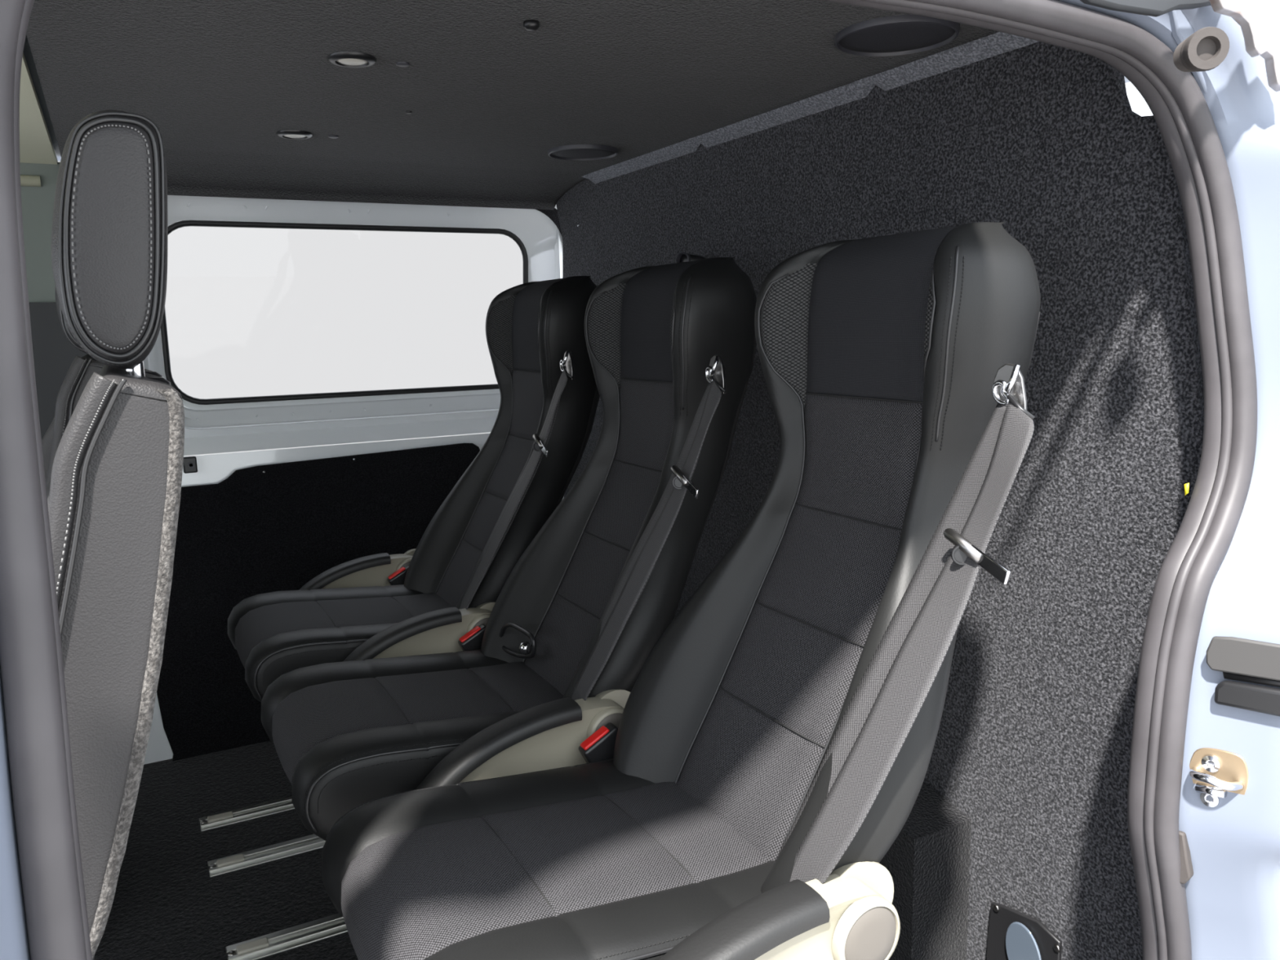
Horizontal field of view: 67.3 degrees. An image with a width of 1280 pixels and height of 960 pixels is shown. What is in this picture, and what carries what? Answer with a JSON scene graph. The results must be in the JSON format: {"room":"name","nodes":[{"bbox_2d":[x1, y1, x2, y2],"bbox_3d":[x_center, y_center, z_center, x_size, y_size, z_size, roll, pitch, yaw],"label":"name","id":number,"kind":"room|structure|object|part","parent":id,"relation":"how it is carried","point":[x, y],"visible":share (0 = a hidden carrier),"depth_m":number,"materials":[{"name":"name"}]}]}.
{"room":"vehicle interior","nodes":[
{"label":"vehicle interior","id":0,"kind":"room"},
{"bbox_2d":[93,740,358,959],"bbox_3d":[-0.558,0.760,1.474,2.250,0.050,1.820,-6,10,-28],"label":"floor","id":1,"kind":"structure","parent":0,"point":[166,905],"depth_m":1.71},
{"bbox_2d":[41,288,104,487],"bbox_3d":[-1.105,0.191,1.433,0.668,1.112,0.404,-6,10,-28],"label":"seat","id":2,"kind":"object","parent":1,"relation":"on","point":[82,369],"visible":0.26,"depth_m":1.33,"materials":[{"name":"grey leather"}]},
{"bbox_3d":[-0.915,0.034,1.516,0.209,0.454,0.400,-6,10,-28],"label":"backrest","id":3,"kind":"part","parent":2,"relation":"part of","materials":[{"name":"grey leather"}]},
{"bbox_2d":[45,110,184,959],"bbox_3d":[-0.694,0.290,0.753,0.668,1.112,0.404,-6,10,-28],"label":"seat","id":4,"kind":"object","parent":1,"relation":"on","point":[113,489],"visible":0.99,"depth_m":0.68,"materials":[{"name":"grey leather"}]},
{"bbox_3d":[-0.504,0.134,0.836,0.209,0.454,0.400,-6,10,-28],"label":"backrest","id":5,"kind":"part","parent":4,"relation":"part of","materials":[{"name":"grey leather"}]},
{"bbox_3d":[-0.394,-0.085,0.750,0.013,0.060,0.013,-6,10,-28],"label":"headrest post","id":6,"kind":"part","parent":4,"relation":"part of","materials":[{"name":"silver metal"}]},
{"bbox_3d":[-0.467,0.136,0.856,0.126,0.445,0.403,-6,10,-28],"label":"carpeted panel","id":7,"kind":"part","parent":4,"relation":"part of","materials":[{"name":"grey carpet"}]},
{"bbox_2d":[199,795,294,831],"bbox_3d":[-0.570,0.642,2.036,0.664,0.016,0.056,-6,10,-28],"label":"rail","id":8,"kind":"object","parent":1,"relation":"on","point":[230,817],"visible":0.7,"depth_m":1.91,"materials":[{"name":"silver metal"}]},
{"bbox_2d":[207,834,325,877],"bbox_3d":[-0.483,0.666,1.878,0.663,0.016,0.056,-6,10,-28],"label":"rail","id":9,"kind":"object","parent":1,"relation":"on","point":[264,855],"visible":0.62,"depth_m":1.76,"materials":[{"name":"silver metal"}]},
{"bbox_2d":[225,912,347,959],"bbox_3d":[-0.346,0.702,1.632,0.659,0.016,0.056,-6,10,-28],"label":"rail","id":10,"kind":"object","parent":1,"relation":"on","point":[266,945],"visible":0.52,"depth_m":1.51,"materials":[{"name":"silver metal"}]},
{"bbox_2d":[227,275,599,702],"bbox_3d":[-0.396,0.152,1.801,0.690,1.038,0.556,-6,10,-28],"label":"seat","id":11,"kind":"object","parent":1,"relation":"on","point":[421,600],"visible":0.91,"depth_m":1.75,"materials":[{"name":"black leather"}]},
{"bbox_2d":[227,584,423,702],"bbox_3d":[-0.511,0.281,1.770,0.433,0.122,0.368,-6,10,-28],"label":"cushion","id":12,"kind":"object","parent":11,"relation":"on","point":[273,634],"depth_m":1.68,"materials":[{"name":"black leather"}]},
{"bbox_3d":[-0.589,0.217,1.996,0.286,0.100,0.038,-6,10,-28],"label":"armrest","id":13,"kind":"part","parent":11,"relation":"part of","materials":[{"name":"beige plastic"}]},
{"bbox_3d":[-0.365,0.278,1.587,0.286,0.100,0.038,-6,10,-28],"label":"armrest","id":14,"kind":"part","parent":11,"relation":"part of","materials":[{"name":"beige plastic"}]},
{"bbox_3d":[-0.264,-0.062,1.841,0.356,0.632,0.423,-6,10,-28],"label":"backrest","id":15,"kind":"part","parent":11,"relation":"part of","materials":[{"name":"black leather"}]},
{"bbox_3d":[-0.275,-0.289,1.931,0.067,0.162,0.011,0,9,10],"label":"wing panel","id":16,"kind":"part","parent":11,"relation":"part of","materials":[{"name":"black fabric"}]},
{"bbox_3d":[-0.168,-0.260,1.735,0.011,0.162,0.067,3,10,23],"label":"wing panel","id":17,"kind":"part","parent":11,"relation":"part of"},
{"bbox_3d":[-0.186,-0.298,1.849,0.070,0.174,0.192,-6,10,-28],"label":"head panel","id":18,"kind":"part","parent":11,"relation":"part of","materials":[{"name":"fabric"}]},
{"bbox_3d":[-0.161,-0.052,1.607,0.004,0.024,0.048,-5,10,-19],"label":"tongue blade","id":19,"kind":"part","parent":11,"relation":"part of","materials":[{"name":"silver metal"}]},
{"bbox_2d":[261,257,756,840],"bbox_3d":[-0.164,0.217,1.367,0.696,1.038,0.490,-6,10,-25],"label":"seat","id":20,"kind":"object","parent":1,"relation":"on","point":[563,646],"visible":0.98,"depth_m":1.33,"materials":[{"name":"black leather"}]},
{"bbox_2d":[261,648,523,840],"bbox_3d":[-0.288,0.341,1.361,0.433,0.122,0.368,-6,10,-28],"label":"cushion","id":21,"kind":"object","parent":20,"relation":"on","point":[345,735],"depth_m":1.26,"materials":[{"name":"black leather"}]},
{"bbox_3d":[-0.187,0.247,1.464,0.007,0.060,0.146,-6,10,-28],"label":"recliner handle","id":22,"kind":"part","parent":20,"relation":"part of","materials":[{"name":"black plastic"}]},
{"bbox_3d":[-0.142,0.338,1.178,0.286,0.100,0.038,-6,10,-28],"label":"armrest","id":23,"kind":"part","parent":20,"relation":"part of","materials":[{"name":"beige plastic"}]},
{"bbox_3d":[-0.051,-0.229,1.522,0.067,0.162,0.011,0,9,10],"label":"wing panel","id":24,"kind":"part","parent":20,"relation":"part of","materials":[{"name":"black fabric"}]},
{"bbox_3d":[-0.040,-0.002,1.433,0.356,0.632,0.423,-6,10,-28],"label":"backrest","id":25,"kind":"part","parent":20,"relation":"part of","materials":[{"name":"black leather"}]},
{"bbox_3d":[0.038,-0.237,1.440,0.070,0.174,0.192,-6,10,-28],"label":"head panel","id":26,"kind":"part","parent":20,"relation":"part of","materials":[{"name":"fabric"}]},
{"bbox_3d":[0.056,-0.200,1.326,0.011,0.162,0.067,3,10,23],"label":"wing panel","id":27,"kind":"part","parent":20,"relation":"part of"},
{"bbox_3d":[0.063,0.009,1.199,0.004,0.024,0.048,-5,10,-19],"label":"tongue blade","id":28,"kind":"part","parent":20,"relation":"part of","materials":[{"name":"silver metal"}]},
{"bbox_2d":[321,222,1040,959],"bbox_3d":[0.060,0.277,0.958,0.696,1.038,0.490,-6,10,-25],"label":"seat","id":29,"kind":"object","parent":1,"relation":"on","point":[763,761],"visible":1,"depth_m":0.94,"materials":[{"name":"black leather"}]},
{"bbox_2d":[321,759,775,959],"bbox_3d":[-0.064,0.402,0.953,0.433,0.122,0.368,-6,10,-28],"label":"cushion","id":30,"kind":"object","parent":29,"relation":"on","point":[597,859],"depth_m":0.92,"materials":[{"name":"grey fabric"}]},
{"bbox_3d":[0.172,-0.168,1.113,0.067,0.162,0.011,0,9,10],"label":"wing panel","id":31,"kind":"part","parent":29,"relation":"part of","materials":[{"name":"grey fabric"}]},
{"bbox_3d":[0.082,0.399,0.769,0.286,0.100,0.038,-6,10,-28],"label":"armrest","id":32,"kind":"part","parent":29,"relation":"part of","materials":[{"name":"beige plastic"}]},
{"bbox_3d":[0.184,0.059,1.024,0.356,0.632,0.423,-6,10,-28],"label":"backrest","id":33,"kind":"part","parent":29,"relation":"part of","materials":[{"name":"black leather"}]},
{"bbox_3d":[0.262,-0.177,1.031,0.070,0.174,0.192,-6,10,-28],"label":"head panel","id":34,"kind":"part","parent":29,"relation":"part of","materials":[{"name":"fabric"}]},
{"bbox_3d":[0.280,-0.139,0.917,0.011,0.162,0.067,3,10,23],"label":"wing panel","id":35,"kind":"part","parent":29,"relation":"part of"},
{"bbox_3d":[0.286,0.069,0.790,0.004,0.024,0.048,-5,10,-19],"label":"tongue blade","id":36,"kind":"part","parent":29,"relation":"part of","materials":[{"name":"silver metal"}]},
{"bbox_2d":[672,617,971,959],"bbox_3d":[0.151,0.493,1.861,0.109,0.320,1.155,-6,10,-28],"label":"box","id":37,"kind":"object","parent":1,"relation":"on","point":[927,863],"visible":0.2,"depth_m":1.36,"materials":[{"name":"black fabric"}]},
{"bbox_2d":[19,161,564,764],"bbox_3d":[-0.998,-0.020,2.197,2.700,1.360,0.153,-6,10,-28],"label":"van body side","id":38,"kind":"structure","parent":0,"point":[229,427],"depth_m":2.27,"materials":[{"name":"white paint"}]},
{"bbox_2d":[20,174,40,186],"bbox_3d":[-1.690,-0.549,1.678,1.100,0.022,0.022,-6,10,-28],"label":"trim","id":39,"kind":"structure","parent":38,"relation":"attached to","point":[25,180],"depth_m":1.92,"materials":[{"name":"beige plastic"}]},
{"bbox_2d":[19,51,57,164],"bbox_3d":[-1.289,-0.487,0.970,1.133,0.015,1.720,-6,10,-28],"label":"trim","id":40,"kind":"structure","parent":38,"relation":"attached to","point":[36,146],"depth_m":1.62,"materials":[{"name":"beige plastic"}]},
{"bbox_2d":[182,456,197,473],"bbox_3d":[-1.004,-0.034,2.145,0.028,0.036,0.012,-6,10,-28],"label":"pop out catch","id":41,"kind":"object","parent":38,"relation":"attached to","point":[189,464],"visible":0.93,"depth_m":2.14,"materials":[{"name":"black plastic"}]},
{"bbox_2d":[187,462,195,468],"bbox_3d":[-1.000,-0.033,2.142,0.014,0.014,0.003,-6,10,-28],"label":"socket","id":42,"kind":"object","parent":41,"relation":"attached to","point":[190,464],"depth_m":2.14,"materials":[{"name":"grey"}]},
{"bbox_2d":[156,443,479,760],"bbox_3d":[-0.649,0.259,2.355,0.992,0.662,0.037,-6,10,-28],"label":"trim","id":43,"kind":"structure","parent":38,"relation":"attached to","point":[251,532],"depth_m":2.22,"materials":[{"name":"black fabric"}]},
{"bbox_2d":[186,203,449,420],"bbox_3d":[-0.746,-0.399,2.298,0.614,0.491,0.051,-6,10,-28],"label":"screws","id":44,"kind":"structure","parent":38,"relation":"attached to","point":[188,205],"depth_m":2.27,"materials":[{"name":"white paint"}]},
{"bbox_2d":[160,220,528,404],"bbox_3d":[-0.691,-0.413,2.367,0.890,0.418,0.059,-6,10,-28],"label":"seal","id":45,"kind":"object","parent":38,"relation":"in","point":[176,225],"depth_m":2.32,"materials":[{"name":"black rubber"}]},
{"bbox_2d":[535,208,561,235],"bbox_3d":[-0.624,-0.620,2.234,1.132,0.165,0.004,-6,10,-28],"label":"trim","id":46,"kind":"structure","parent":38,"relation":"attached to","point":[553,215],"depth_m":2.45,"materials":[{"name":"black fabric"}]},
{"bbox_2d":[26,0,998,209],"bbox_3d":[-0.288,-0.558,1.460,1.073,0.063,1.686,-6,10,-28],"label":"ceiling","id":47,"kind":"structure","parent":0,"point":[488,96],"depth_m":1.34,"materials":[{"name":"fabric"}]},
{"bbox_2d":[276,129,312,139],"bbox_3d":[-0.603,-0.603,1.680,0.060,0.007,0.060,-6,10,-28],"label":"recessed light","id":48,"kind":"object","parent":47,"relation":"in","point":[287,134],"visible":1,"depth_m":1.67,"materials":[{"name":"silver plastic"}]},
{"bbox_2d":[328,134,338,138],"bbox_3d":[-0.546,-0.611,1.710,0.018,0.004,0.018,-6,10,-28],"label":"button","id":49,"kind":"object","parent":47,"relation":"attached to","point":[333,136],"visible":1,"depth_m":1.71,"materials":[{"name":"grey plastic"}]},
{"bbox_2d":[327,51,376,67],"bbox_3d":[-0.367,-0.536,1.227,0.060,0.007,0.060,-6,10,-28],"label":"recessed light","id":50,"kind":"object","parent":47,"relation":"in","point":[344,59],"visible":1,"depth_m":1.22,"materials":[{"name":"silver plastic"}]},
{"bbox_2d":[395,61,409,66],"bbox_3d":[-0.310,-0.543,1.256,0.018,0.004,0.018,-6,10,-28],"label":"button","id":51,"kind":"object","parent":47,"relation":"attached to","point":[401,64],"visible":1,"depth_m":1.25,"materials":[{"name":"grey plastic"}]},
{"bbox_2d":[523,19,539,31],"bbox_3d":[-0.124,-0.520,1.099,0.018,0.009,0.018,-6,10,-28],"label":"ceiling hook","id":52,"kind":"object","parent":47,"relation":"attached to","point":[529,24],"visible":1,"depth_m":1.09,"materials":[{"name":"black plastic"}]},
{"bbox_2d":[547,144,617,160],"bbox_3d":[-0.113,-0.651,1.911,0.140,0.010,0.140,-6,10,-28],"label":"ceiling speaker","id":53,"kind":"object","parent":47,"relation":"attached to","point":[570,152],"visible":1,"depth_m":1.90,"materials":[{"name":"grey plastic"}]},
{"bbox_2d":[550,148,615,158],"bbox_3d":[-0.113,-0.651,1.911,0.131,0.006,0.131,-6,10,-28],"label":"grille","id":54,"kind":"object","parent":53,"relation":"attached to","point":[554,153],"depth_m":1.91,"materials":[{"name":"black plastic"}]},
{"bbox_2d":[834,14,959,56],"bbox_3d":[0.314,-0.543,1.177,0.148,0.010,0.148,-6,10,-28],"label":"ceiling speaker","id":55,"kind":"object","parent":47,"relation":"attached to","point":[900,34],"visible":0.98,"depth_m":1.17,"materials":[{"name":"grey plastic"}]},
{"bbox_2d":[839,22,955,53],"bbox_3d":[0.314,-0.543,1.177,0.138,0.006,0.138,-6,10,-28],"label":"grille","id":56,"kind":"object","parent":55,"relation":"attached to","point":[858,37],"depth_m":1.17,"materials":[{"name":"black plastic"}]},
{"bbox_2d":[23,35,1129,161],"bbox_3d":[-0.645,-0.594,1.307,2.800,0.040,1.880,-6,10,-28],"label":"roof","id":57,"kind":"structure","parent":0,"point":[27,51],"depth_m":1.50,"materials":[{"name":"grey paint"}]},
{"bbox_2d":[0,0,1279,959],"bbox_3d":[0.168,0.276,0.733,1.501,1.629,0.291,-6,10,-28],"label":"wall","id":58,"kind":"structure","parent":0,"point":[1233,891],"depth_m":0.93,"materials":[{"name":"white metal"}]},
{"bbox_2d":[0,0,1257,959],"bbox_3d":[0.132,0.228,0.790,1.064,1.272,0.148,-6,10,-28],"label":"seal","id":59,"kind":"object","parent":58,"relation":"attached to","point":[32,665],"visible":1,"depth_m":0.89,"materials":[{"name":"rubber"}]},
{"bbox_2d":[1184,483,1189,495],"bbox_3d":[0.554,0.009,0.974,0.002,0.013,0.004,-10,12,-42],"label":"warning sticker","id":60,"kind":"object","parent":59,"relation":"attached to","point":[1187,485],"visible":1,"depth_m":0.97,"materials":[{"name":"yellow paper"}]},
{"bbox_2d":[1080,0,1210,17],"bbox_3d":[0.450,-0.433,0.849,0.226,0.044,0.010,-6,10,-28],"label":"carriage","id":61,"kind":"object","parent":58,"relation":"attached to","point":[1155,8],"visible":0.95,"depth_m":0.85,"materials":[{"name":"white metal"}]},
{"bbox_2d":[1178,830,1193,884],"bbox_3d":[0.537,0.372,0.951,0.012,0.053,0.020,-10,12,-42],"label":"buffer","id":62,"kind":"object","parent":58,"relation":"attached to","point":[1186,870],"visible":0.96,"depth_m":0.94,"materials":[{"name":"grey plastic"}]},
{"bbox_2d":[1168,9,1229,93],"bbox_3d":[0.518,-0.410,0.895,0.053,0.092,0.154,4,11,30],"label":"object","id":63,"kind":"object","parent":58,"relation":"attached to","point":[1205,49],"visible":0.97,"depth_m":0.84,"materials":[{"name":"grey paint"}]},
{"bbox_3d":[0.537,-0.415,0.927,0.091,0.092,0.008,-6,10,-28],"label":"bracket plate","id":64,"kind":"part","parent":63,"relation":"part of","materials":[{"name":"blue paint"}]},
{"bbox_2d":[1189,747,1248,807],"bbox_3d":[0.544,0.286,0.911,0.027,0.059,0.052,-10,12,-42],"label":"door latch","id":65,"kind":"object","parent":58,"relation":"in","point":[1215,772],"depth_m":0.91,"materials":[{"name":"gold metal"}]},
{"bbox_2d":[1206,635,1279,716],"bbox_3d":[0.570,0.180,0.877,0.010,0.070,0.097,-10,12,-42],"label":"door track","id":66,"kind":"object","parent":58,"relation":"attached to","point":[1248,660],"visible":1,"depth_m":0.89,"materials":[{"name":"grey"}]},
{"bbox_3d":[0.574,0.201,0.877,0.010,0.030,0.087,-10,12,-42],"label":"rail","id":67,"kind":"part","parent":66,"relation":"part of","materials":[{"name":"black plastic"}]},
{"bbox_2d":[1208,0,1279,91],"bbox_3d":[0.556,-0.405,0.878,0.128,0.085,0.012,-6,10,-28],"label":"bracket","id":68,"kind":"object","parent":58,"relation":"attached to","point":[1261,33],"visible":1,"depth_m":0.88,"materials":[{"name":"metal"}]},
{"bbox_2d":[555,41,1204,959],"bbox_3d":[0.209,0.004,1.793,0.012,1.305,1.722,-6,10,-28],"label":"wall","id":69,"kind":"structure","parent":0,"point":[1046,141],"depth_m":1.22,"materials":[{"name":"black carpet"}]},
{"bbox_2d":[675,252,706,262],"bbox_3d":[0.108,-0.399,1.780,0.085,0.046,0.042,0,9,6],"label":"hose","id":70,"kind":"object","parent":69,"relation":"attached to","point":[681,257],"visible":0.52,"depth_m":1.77,"materials":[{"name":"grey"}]},
{"bbox_2d":[581,31,1039,183],"bbox_3d":[0.220,-0.592,1.605,0.026,0.040,1.445,-6,10,-28],"label":"trim","id":71,"kind":"structure","parent":69,"relation":"attached to","point":[997,43],"depth_m":1.46,"materials":[{"name":"fabric"}]},
{"bbox_2d":[986,902,1062,959],"bbox_3d":[0.519,0.679,1.312,0.012,0.193,0.119,-6,10,-28],"label":"speaker","id":72,"kind":"object","parent":69,"relation":"in","point":[1013,935],"visible":1,"depth_m":1.30,"materials":[{"name":"black plastic"}]}
]}

